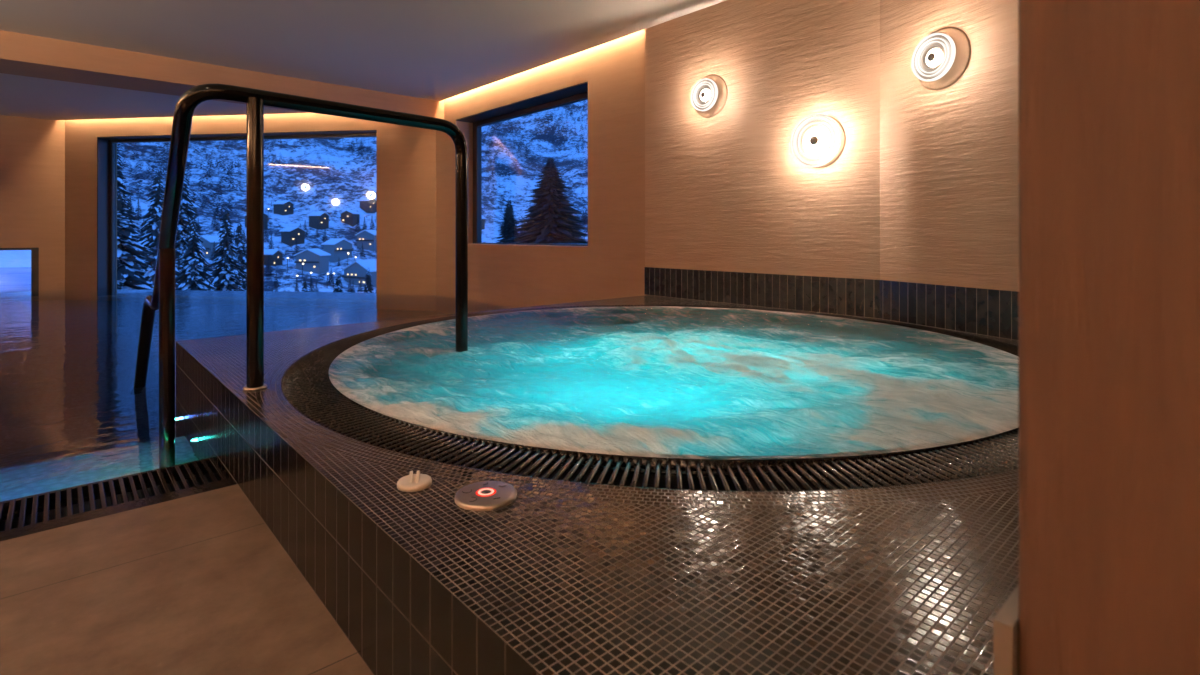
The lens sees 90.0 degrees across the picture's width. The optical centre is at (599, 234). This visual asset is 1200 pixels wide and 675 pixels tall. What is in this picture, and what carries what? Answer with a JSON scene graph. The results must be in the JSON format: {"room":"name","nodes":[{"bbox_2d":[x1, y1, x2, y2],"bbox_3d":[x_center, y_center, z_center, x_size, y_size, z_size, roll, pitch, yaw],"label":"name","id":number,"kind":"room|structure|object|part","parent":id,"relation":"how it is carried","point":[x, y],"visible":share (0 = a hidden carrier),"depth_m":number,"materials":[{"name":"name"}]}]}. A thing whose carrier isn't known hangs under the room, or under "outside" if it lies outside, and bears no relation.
{"room":"indoor spa pool","nodes":[
{"label":"indoor spa pool","id":0,"kind":"room"},
{"bbox_2d":[0,115,64,290],"bbox_3d":[-8.529,0.268,6.678,3.860,3.845,0.300,0,0,-42],"label":"wall","id":1,"kind":"structure","parent":0,"point":[32,150],"depth_m":7.67,"materials":[{"name":"beige paint"}]},
{"bbox_2d":[0,247,38,291],"bbox_3d":[-8.112,0.800,6.917,2.400,1.280,0.104,0,0,-42],"label":"window","id":2,"kind":"structure","parent":1,"relation":"in","point":[34,251],"depth_m":7.66,"materials":[{"name":"glass"}]},
{"bbox_2d":[0,473,215,531],"bbox_3d":[-4.491,1.462,4.794,7.140,1.455,8.865,0,0,-42],"label":"floor","id":3,"kind":"structure","parent":0,"point":[97,502],"depth_m":1.67,"materials":[{"name":"tile"}]},
{"bbox_2d":[0,73,308,119],"bbox_3d":[-6.144,-1.500,6.262,6.648,0.020,3.510,0,0,-42],"label":"ceiling","id":4,"kind":"structure","parent":0,"point":[20,96],"depth_m":6.80,"materials":[{"name":"grey paint"}]},
{"bbox_2d":[0,484,372,674],"bbox_3d":[-1.026,0.790,-1.390,4.216,0.200,4.507,0,0,-42],"label":"floor","id":5,"kind":"structure","parent":0,"point":[197,584],"depth_m":1.13,"materials":[{"name":"brown stone"}]},
{"bbox_2d":[0,457,235,540],"bbox_3d":[-2.587,0.791,0.456,3.965,0.198,0.327,0,0,-42],"label":"gutter","id":6,"kind":"object","parent":5,"relation":"in","point":[32,505],"visible":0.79,"depth_m":1.62,"materials":[{"name":"plastic"}]},
{"bbox_3d":[-2.666,0.732,0.543,3.964,0.012,0.008,0,0,-42],"label":"tie rod","id":7,"kind":"part","parent":6,"relation":"part of","materials":[{"name":"black plastic"}]},
{"bbox_2d":[176,295,1017,674],"bbox_3d":[1.230,0.889,1.586,3.219,0.923,5.490,0,0,-42],"label":"platform","id":8,"kind":"object","parent":5,"relation":"on","point":[562,578],"depth_m":0.88,"materials":[{"name":"black tile"}]},
{"bbox_2d":[134,84,467,449],"bbox_3d":[-1.421,0.339,2.608,0.897,1.542,1.861,0,0,-42],"label":"handrail","id":9,"kind":"object","parent":8,"relation":"attached to","point":[162,299],"visible":0.84,"depth_m":1.91,"materials":[{"name":"black metal"}]},
{"bbox_3d":[-1.466,0.578,2.031,0.045,1.065,0.045,0,0,-42],"label":"post","id":10,"kind":"part","parent":9,"relation":"part of","materials":[{"name":"black metal"}]},
{"bbox_3d":[-1.014,0.030,1.765,0.045,0.860,0.045,0,0,-42],"label":"post","id":11,"kind":"part","parent":9,"relation":"part of","materials":[{"name":"black metal"}]},
{"bbox_3d":[-0.334,0.439,1.080,0.060,0.023,0.060,0,0,40],"label":"plastic cap","id":12,"kind":"part","parent":8,"relation":"part of","materials":[{"name":"white plastic"}]},
{"bbox_3d":[-0.196,0.445,1.030,0.105,0.009,0.105,0,0,-22],"label":"control button","id":13,"kind":"part","parent":8,"relation":"part of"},
{"bbox_2d":[280,305,1017,491],"bbox_3d":[0.284,0.473,2.458,2.816,0.054,2.816,0,0,42],"label":"drain grate","id":14,"kind":"object","parent":8,"relation":"on","point":[306,386],"visible":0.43,"depth_m":1.22,"materials":[{"name":"black plastic"}]},
{"bbox_2d":[329,306,1017,459],"bbox_3d":[0.284,0.438,2.458,2.544,0.057,2.544,0,0,11],"label":"water","id":15,"kind":"object","parent":8,"relation":"in","point":[643,381],"visible":0.98,"depth_m":1.80,"materials":[{"name":"teal liquid"}]},
{"bbox_2d":[65,113,435,294],"bbox_3d":[-4.413,0.268,7.642,5.387,3.845,0.280,0,0,8],"label":"wall","id":16,"kind":"structure","parent":0,"point":[405,155],"depth_m":7.27,"materials":[{"name":"beige paint"}]},
{"bbox_2d":[0,30,443,118],"bbox_3d":[-4.571,-1.498,4.927,7.200,0.315,0.580,0,0,-42],"label":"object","id":17,"kind":"structure","parent":16,"relation":"attached to","point":[20,54],"depth_m":5.24,"materials":[{"name":"beige paint"}]},
{"bbox_2d":[97,130,375,289],"bbox_3d":[-4.604,0.158,7.638,3.855,2.865,0.219,0,0,8],"label":"window","id":18,"kind":"structure","parent":16,"relation":"in","point":[106,146],"depth_m":7.85,"materials":[{"name":"metal"}]},
{"bbox_2d":[0,289,511,501],"bbox_3d":[-4.363,0.720,4.741,7.060,0.001,8.415,0,0,-42],"label":"pool water","id":19,"kind":"object","parent":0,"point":[72,413],"visible":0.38,"depth_m":3.31,"materials":[{"name":"blue liquid"}]},
{"bbox_2d":[317,138,341,139],"bbox_3d":[-2.836,-1.665,3.030,7.440,0.020,13.500,0,0,-42],"label":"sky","id":20,"kind":"structure","parent":0,"point":[317,138],"depth_m":10.29,"materials":[{"name":"blue"}]},
{"bbox_2d":[0,0,725,100],"bbox_3d":[-1.341,-1.590,1.370,7.440,0.070,9.030,0,0,-42],"label":"ceiling","id":21,"kind":"structure","parent":0,"point":[437,50],"depth_m":4.61,"materials":[{"name":"grey paint"}]},
{"bbox_2d":[436,29,644,307],"bbox_3d":[-0.873,0.258,6.185,0.300,3.865,4.120,0,0,-42],"label":"wall","id":22,"kind":"structure","parent":0,"point":[612,264],"depth_m":5.15,"materials":[{"name":"beige paint"}]},
{"bbox_2d":[456,81,587,245],"bbox_3d":[-0.767,-0.605,6.054,0.278,1.409,2.295,0,0,-42],"label":"window","id":23,"kind":"structure","parent":22,"relation":"in","point":[579,92],"depth_m":6.38,"materials":[{"name":"metal"}]},
{"bbox_2d":[645,0,1017,291],"bbox_3d":[1.486,-0.717,3.312,1.129,1.917,3.346,0,0,-42],"label":"wall","id":24,"kind":"structure","parent":0,"point":[922,187],"depth_m":3.42,"materials":[{"name":"beige paint"}]},
{"bbox_2d":[691,75,726,117],"bbox_3d":[0.717,-0.943,4.053,0.080,0.290,0.290,0,0,-42],"label":"wall lamp","id":25,"kind":"object","parent":24,"relation":"attached to","point":[709,94],"visible":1,"depth_m":4.04,"materials":[{"name":"paint"}]},
{"bbox_2d":[790,114,844,167],"bbox_3d":[1.250,-0.542,3.461,0.080,0.304,0.304,0,0,-42],"label":"wall lamp","id":26,"kind":"object","parent":24,"relation":"attached to","point":[819,142],"visible":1,"depth_m":3.45,"materials":[{"name":"paint"}]},
{"bbox_3d":[1.225,-0.542,3.438,0.012,0.057,0.057,0,0,-42],"label":"knob","id":27,"kind":"part","parent":26,"relation":"part of","materials":[{"name":"metal"}]},
{"bbox_2d":[911,27,970,89],"bbox_3d":[1.613,-0.850,2.880,0.080,0.290,0.290,0,0,-23],"label":"wall lamp","id":28,"kind":"object","parent":24,"relation":"attached to","point":[940,58],"visible":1,"depth_m":2.86,"materials":[{"name":"paint"}]},
{"bbox_3d":[1.582,-0.850,2.867,0.012,0.041,0.041,0,0,-23],"label":"knob","id":29,"kind":"part","parent":28,"relation":"part of","materials":[{"name":"metal"}]},
{"bbox_2d":[1018,0,1199,674],"bbox_3d":[2.340,-0.603,0.562,3.340,2.105,2.505,0,0,-42],"label":"wall","id":30,"kind":"structure","parent":0,"point":[1109,90],"depth_m":0.34,"materials":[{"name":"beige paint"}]},
{"bbox_2d":[993,585,1017,674],"bbox_3d":[1.421,0.346,1.427,3.148,0.208,0.010,0,0,-42],"label":"baseboard","id":31,"kind":"structure","parent":30,"relation":"attached to","point":[1005,623],"depth_m":0.38,"materials":[{"name":"wood"}]},
{"bbox_3d":[1.487,0.345,3.313,1.125,0.207,3.346,0,0,-42],"label":"wall","id":32,"kind":"structure","parent":0,"visible":0},
{"bbox_2d":[644,267,1017,339],"bbox_3d":[1.348,0.346,3.223,0.290,0.208,3.307,0,0,-33],"label":"tiled backsplash","id":33,"kind":"structure","parent":32,"relation":"attached to","point":[989,312],"depth_m":3.32,"materials":[{"name":"tile"}]},
{"label":"outside","id":34,"kind":"structure","parent":0,"visible":0},
{"bbox_2d":[0,267,30,291],"bbox_3d":[-11.782,0.810,9.461,5.150,0.160,8.170,0,0,-42],"label":"pool water","id":35,"kind":"structure","parent":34,"point":[12,279],"depth_m":9.84,"materials":[{"name":"blue liquid"}]},
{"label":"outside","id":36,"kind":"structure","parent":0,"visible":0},
{"bbox_2d":[0,250,30,267],"bbox_3d":[-16.077,2.433,14.119,6.000,4.514,4.500,0,0,-42],"label":"snow bank","id":37,"kind":"object","parent":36,"point":[8,258],"visible":0.09,"depth_m":14.29,"materials":[{"name":"white snow"}]},
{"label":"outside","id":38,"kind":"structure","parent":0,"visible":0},
{"bbox_2d":[117,100,587,292],"bbox_3d":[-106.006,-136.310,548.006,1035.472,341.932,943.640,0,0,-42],"label":"terrain","id":39,"kind":"structure","parent":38,"point":[303,175],"depth_m":444.14,"materials":[{"name":"white snow"}]},
{"bbox_2d":[117,146,139,284],"bbox_3d":[-58.160,6.671,71.731,13.541,36.124,12.831,0,0,15],"label":"conifer","id":40,"kind":"object","parent":39,"relation":"on","point":[120,183],"visible":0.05,"depth_m":71.82,"materials":[{"name":"green plant"}]},
{"bbox_2d":[117,187,153,289],"bbox_3d":[-27.933,6.093,35.173,10.717,17.770,9.950,0,0,-38],"label":"conifer","id":41,"kind":"object","parent":39,"relation":"on","point":[128,274],"visible":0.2,"depth_m":34.92,"materials":[{"name":"green plant"}]},
{"bbox_2d":[134,199,141,220],"bbox_3d":[-244.720,-13.389,317.626,4.751,11.739,5.741,0,0,-32],"label":"conifer","id":42,"kind":"object","parent":39,"relation":"on","point":[137,216],"visible":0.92,"depth_m":317.53,"materials":[{"name":"green plant"}]},
{"bbox_2d":[135,169,182,288],"bbox_3d":[-34.483,5.978,46.894,7.720,22.238,8.315,0,0,-34],"label":"conifer","id":43,"kind":"object","parent":39,"relation":"on","point":[149,239],"visible":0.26,"depth_m":46.14,"materials":[{"name":"green plant"}]},
{"bbox_2d":[182,203,198,217],"bbox_3d":[-227.742,-12.642,328.754,10.080,10.685,8.856,0,0,16],"label":"chalet","id":44,"kind":"object","parent":39,"relation":"on","point":[194,207],"visible":0.07,"depth_m":330.46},
{"bbox_2d":[175,170,213,288],"bbox_3d":[-61.755,6.070,88.170,13.660,36.442,12.944,0,0,31],"label":"conifer","id":45,"kind":"object","parent":39,"relation":"on","point":[185,217],"visible":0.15,"depth_m":88.04,"materials":[{"name":"green plant"}]},
{"bbox_2d":[175,215,214,290],"bbox_3d":[-27.925,7.044,41.275,6.322,16.906,5.869,0,0,33],"label":"conifer","id":46,"kind":"object","parent":39,"relation":"on","point":[194,260],"visible":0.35,"depth_m":41.16,"materials":[{"name":"green plant"}]},
{"bbox_2d":[199,235,219,258],"bbox_3d":[-187.939,6.434,289.241,12.960,12.398,9.576,0,0,21],"label":"chalet","id":47,"kind":"object","parent":39,"relation":"on","point":[208,240],"visible":0.42,"depth_m":284.88,"materials":[{"name":"wood"}]},
{"bbox_2d":[209,241,216,260],"bbox_3d":[-179.351,7.732,279.118,4.878,9.975,4.037,0,0,-37],"label":"conifer","id":48,"kind":"object","parent":39,"relation":"on","point":[214,246],"visible":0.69,"depth_m":278.75,"materials":[{"name":"green plant"}]},
{"bbox_2d":[211,212,216,226],"bbox_3d":[-209.721,-7.994,325.997,3.768,9.311,4.553,0,0,-15],"label":"conifer","id":49,"kind":"object","parent":39,"relation":"on","point":[214,221],"visible":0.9,"depth_m":325.90,"materials":[{"name":"green plant"}]},
{"bbox_2d":[215,202,218,216],"bbox_3d":[-217.698,-14.350,340.916,4.424,9.046,3.661,0,0,17],"label":"conifer","id":50,"kind":"object","parent":39,"relation":"on","point":[217,209],"visible":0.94,"depth_m":340.95,"materials":[{"name":"green plant"}]},
{"bbox_2d":[214,219,220,230],"bbox_3d":[-203.708,-5.746,319.501,3.357,8.294,4.056,0,0,-22],"label":"conifer","id":51,"kind":"object","parent":39,"relation":"on","point":[216,227],"visible":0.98,"depth_m":319.28,"materials":[{"name":"green plant"}]},
{"bbox_2d":[207,208,244,290],"bbox_3d":[-34.956,8.111,56.228,7.416,21.363,7.988,0,0,-39],"label":"conifer","id":52,"kind":"object","parent":39,"relation":"on","point":[225,274],"visible":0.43,"depth_m":55.56,"materials":[{"name":"green plant"}]},
{"bbox_2d":[233,220,245,288],"bbox_3d":[-51.577,10.792,85.957,9.161,25.792,9.668,0,0,-44],"label":"conifer","id":53,"kind":"object","parent":39,"relation":"on","point":[240,243],"visible":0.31,"depth_m":85.36,"materials":[{"name":"green plant"}]},
{"bbox_2d":[243,212,269,229],"bbox_3d":[-194.712,-8.120,340.128,8.856,10.685,10.080,0,0,20],"label":"chalet","id":54,"kind":"object","parent":39,"relation":"on","point":[266,219],"visible":0.2,"depth_m":341.54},
{"bbox_2d":[264,225,270,242],"bbox_3d":[-174.501,-0.596,313.257,3.947,9.752,4.770,0,0,36],"label":"conifer","id":55,"kind":"object","parent":39,"relation":"on","point":[265,228],"visible":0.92,"depth_m":312.95,"materials":[{"name":"green plant"}]},
{"bbox_2d":[264,255,272,275],"bbox_3d":[-143.628,13.568,259.899,4.035,9.969,4.876,0,0,38],"label":"conifer","id":56,"kind":"object","parent":39,"relation":"on","point":[268,263],"visible":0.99,"depth_m":259.95,"materials":[{"name":"green plant"}]},
{"bbox_2d":[268,234,273,248],"bbox_3d":[-167.043,3.991,304.521,4.507,9.216,3.730,0,0,20],"label":"conifer","id":57,"kind":"object","parent":39,"relation":"on","point":[271,240],"visible":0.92,"depth_m":304.51,"materials":[{"name":"green plant"}]},
{"bbox_2d":[264,249,284,265],"bbox_3d":[-158.871,12.098,289.177,8.856,10.685,10.080,0,0,2],"label":"chalet","id":58,"kind":"object","parent":39,"relation":"on","point":[276,258],"visible":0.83,"depth_m":287.39,"materials":[{"name":"brown wood"}]},
{"bbox_2d":[272,272,279,285],"bbox_3d":[-135.001,18.617,249.994,3.105,6.349,2.569,0,0,-2],"label":"conifer","id":59,"kind":"object","parent":39,"relation":"on","point":[276,282],"visible":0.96,"depth_m":250.12,"materials":[{"name":"green plant"}]},
{"bbox_2d":[272,200,294,215],"bbox_3d":[-198.109,-16.378,375.922,8.856,10.685,10.080,0,0,13],"label":"chalet","id":60,"kind":"object","parent":39,"relation":"on","point":[281,207],"visible":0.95,"depth_m":372.50,"materials":[{"name":"wood"}]},
{"bbox_2d":[279,227,306,245],"bbox_3d":[-164.810,0.843,322.210,8.856,10.685,10.080,0,0,26],"label":"chalet","id":61,"kind":"object","parent":39,"relation":"on","point":[289,235],"visible":0.96,"depth_m":319.13,"materials":[{"name":"wood"}]},
{"bbox_2d":[293,239,300,256],"bbox_3d":[-156.605,6.613,309.611,4.015,9.920,4.852,0,0,44],"label":"conifer","id":62,"kind":"object","parent":39,"relation":"on","point":[296,244],"visible":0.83,"depth_m":309.23,"materials":[{"name":"green plant"}]},
{"bbox_2d":[301,279,308,291],"bbox_3d":[-27.443,10.630,55.518,4.638,13.361,4.996,0,0,15],"label":"conifer","id":63,"kind":"object","parent":39,"relation":"on","point":[304,289],"visible":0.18,"depth_m":55.58,"materials":[{"name":"green plant"}]},
{"bbox_2d":[308,277,314,291],"bbox_3d":[-119.197,20.855,247.996,3.020,7.462,3.649,0,0,23],"label":"conifer","id":64,"kind":"object","parent":39,"relation":"on","point":[311,284],"visible":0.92,"depth_m":247.99,"materials":[{"name":"green plant"}]},
{"bbox_2d":[293,248,330,273],"bbox_3d":[-134.820,12.530,281.264,12.960,12.398,9.576,0,0,5],"label":"chalet","id":65,"kind":"object","parent":39,"relation":"on","point":[315,260],"visible":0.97,"depth_m":277.53,"materials":[{"name":"brown wood"}]},
{"bbox_2d":[307,212,329,228],"bbox_3d":[-169.574,-8.712,362.208,8.856,10.685,10.080,0,0,11],"label":"chalet","id":66,"kind":"object","parent":39,"relation":"on","point":[317,220],"visible":0.97,"depth_m":358.54,"materials":[{"name":"brown wood"}]},
{"bbox_2d":[328,270,334,283],"bbox_3d":[-120.251,18.357,268.307,3.101,7.662,3.747,0,0,30],"label":"conifer","id":67,"kind":"object","parent":39,"relation":"on","point":[330,280],"visible":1,"depth_m":268.07,"materials":[{"name":"green plant"}]},
{"bbox_2d":[321,238,353,261],"bbox_3d":[-138.023,7.972,316.099,9.576,12.398,12.960,0,0,25],"label":"chalet","id":68,"kind":"object","parent":39,"relation":"on","point":[338,248],"visible":0.92,"depth_m":312.50,"materials":[{"name":"brown wood"}]},
{"bbox_2d":[333,272,342,291],"bbox_3d":[-28.969,11.884,65.923,5.833,15.599,5.415,0,0,-38],"label":"conifer","id":69,"kind":"object","parent":39,"relation":"on","point":[338,288],"visible":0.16,"depth_m":65.87,"materials":[{"name":"green plant"}]},
{"bbox_2d":[339,210,360,226],"bbox_3d":[-160.657,-10.691,385.796,10.080,10.685,8.856,0,0,11],"label":"chalet","id":70,"kind":"object","parent":39,"relation":"on","point":[349,217],"visible":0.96,"depth_m":382.46,"materials":[{"name":"wood"}]},
{"bbox_2d":[117,100,587,220],"bbox_3d":[-164.524,-117.584,588.122,571.660,226.504,507.647,0,0,-42],"label":"forest","id":71,"kind":"object","parent":39,"relation":"on","point":[521,145],"visible":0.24,"depth_m":433.59,"materials":[{"name":"green plant"}]},
{"bbox_2d":[354,217,360,231],"bbox_3d":[-150.493,-6.508,373.296,4.994,10.212,4.133,0,0,9],"label":"conifer","id":72,"kind":"object","parent":39,"relation":"on","point":[357,222],"visible":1,"depth_m":373.00,"materials":[{"name":"green plant"}]},
{"bbox_2d":[342,260,375,287],"bbox_3d":[-109.520,18.719,279.225,20.160,13.982,10.296,0,0,32],"label":"chalet","id":73,"kind":"object","parent":39,"relation":"on","point":[356,270],"visible":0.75,"depth_m":275.57,"materials":[{"name":"brown wood"}]},
{"bbox_2d":[357,278,362,291],"bbox_3d":[-104.313,21.943,260.952,3.470,7.096,2.872,0,0,-18],"label":"conifer","id":74,"kind":"object","parent":39,"relation":"on","point":[359,288],"visible":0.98,"depth_m":261.04,"materials":[{"name":"green plant"}]},
{"bbox_2d":[359,243,365,256],"bbox_3d":[-129.199,8.662,326.102,4.366,8.927,3.613,0,0,-21],"label":"conifer","id":75,"kind":"object","parent":39,"relation":"on","point":[362,250],"visible":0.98,"depth_m":326.21,"materials":[{"name":"green plant"}]},
{"bbox_2d":[361,217,367,229],"bbox_3d":[-146.282,-6.769,373.246,4.668,9.546,3.863,0,0,-8],"label":"conifer","id":76,"kind":"object","parent":39,"relation":"on","point":[364,224],"visible":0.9,"depth_m":372.91,"materials":[{"name":"green plant"}]},
{"bbox_2d":[355,230,375,250],"bbox_3d":[-133.340,3.110,347.187,12.960,12.398,9.576,0,0,15],"label":"chalet","id":77,"kind":"object","parent":39,"relation":"on","point":[367,237],"visible":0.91,"depth_m":343.29,"materials":[{"name":"wood"}]},
{"bbox_2d":[358,197,375,212],"bbox_3d":[-158.296,-20.370,410.466,8.856,10.685,10.080,0,0,18],"label":"chalet","id":78,"kind":"object","parent":39,"relation":"on","point":[367,204],"visible":0.83,"depth_m":407.07,"materials":[{"name":"wood"}]},
{"bbox_2d":[362,268,374,292],"bbox_3d":[-22.398,10.230,57.961,5.332,14.261,4.951,0,0,40],"label":"conifer","id":79,"kind":"object","parent":39,"relation":"on","point":[368,289],"visible":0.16,"depth_m":57.72,"materials":[{"name":"green plant"}]},
{"bbox_2d":[370,216,374,229],"bbox_3d":[-142.448,-7.721,375.691,4.126,10.196,4.986,0,0,-24],"label":"conifer","id":80,"kind":"object","parent":39,"relation":"on","point":[372,227],"visible":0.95,"depth_m":375.47,"materials":[{"name":"green plant"}]},
{"bbox_2d":[482,216,485,229],"bbox_3d":[-78.143,-7.390,376.918,10.080,10.685,8.856,0,0,40],"label":"chalet","id":81,"kind":"object","parent":39,"relation":"on","point":[483,217],"visible":0.05,"depth_m":376.20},
{"bbox_2d":[496,200,519,242],"bbox_3d":[-4.523,4.872,30.447,6.769,12.542,6.454,0,0,-42],"label":"conifer","id":82,"kind":"object","parent":39,"relation":"on","point":[508,224],"visible":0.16,"depth_m":30.49,"materials":[{"name":"green plant"}]},
{"bbox_2d":[500,158,587,244],"bbox_3d":[-1.835,3.410,19.535,9.668,11.960,9.914,0,0,-45],"label":"conifer","id":83,"kind":"object","parent":39,"relation":"on","point":[552,220],"visible":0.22,"depth_m":19.52,"materials":[{"name":"green plant"}]}
]}

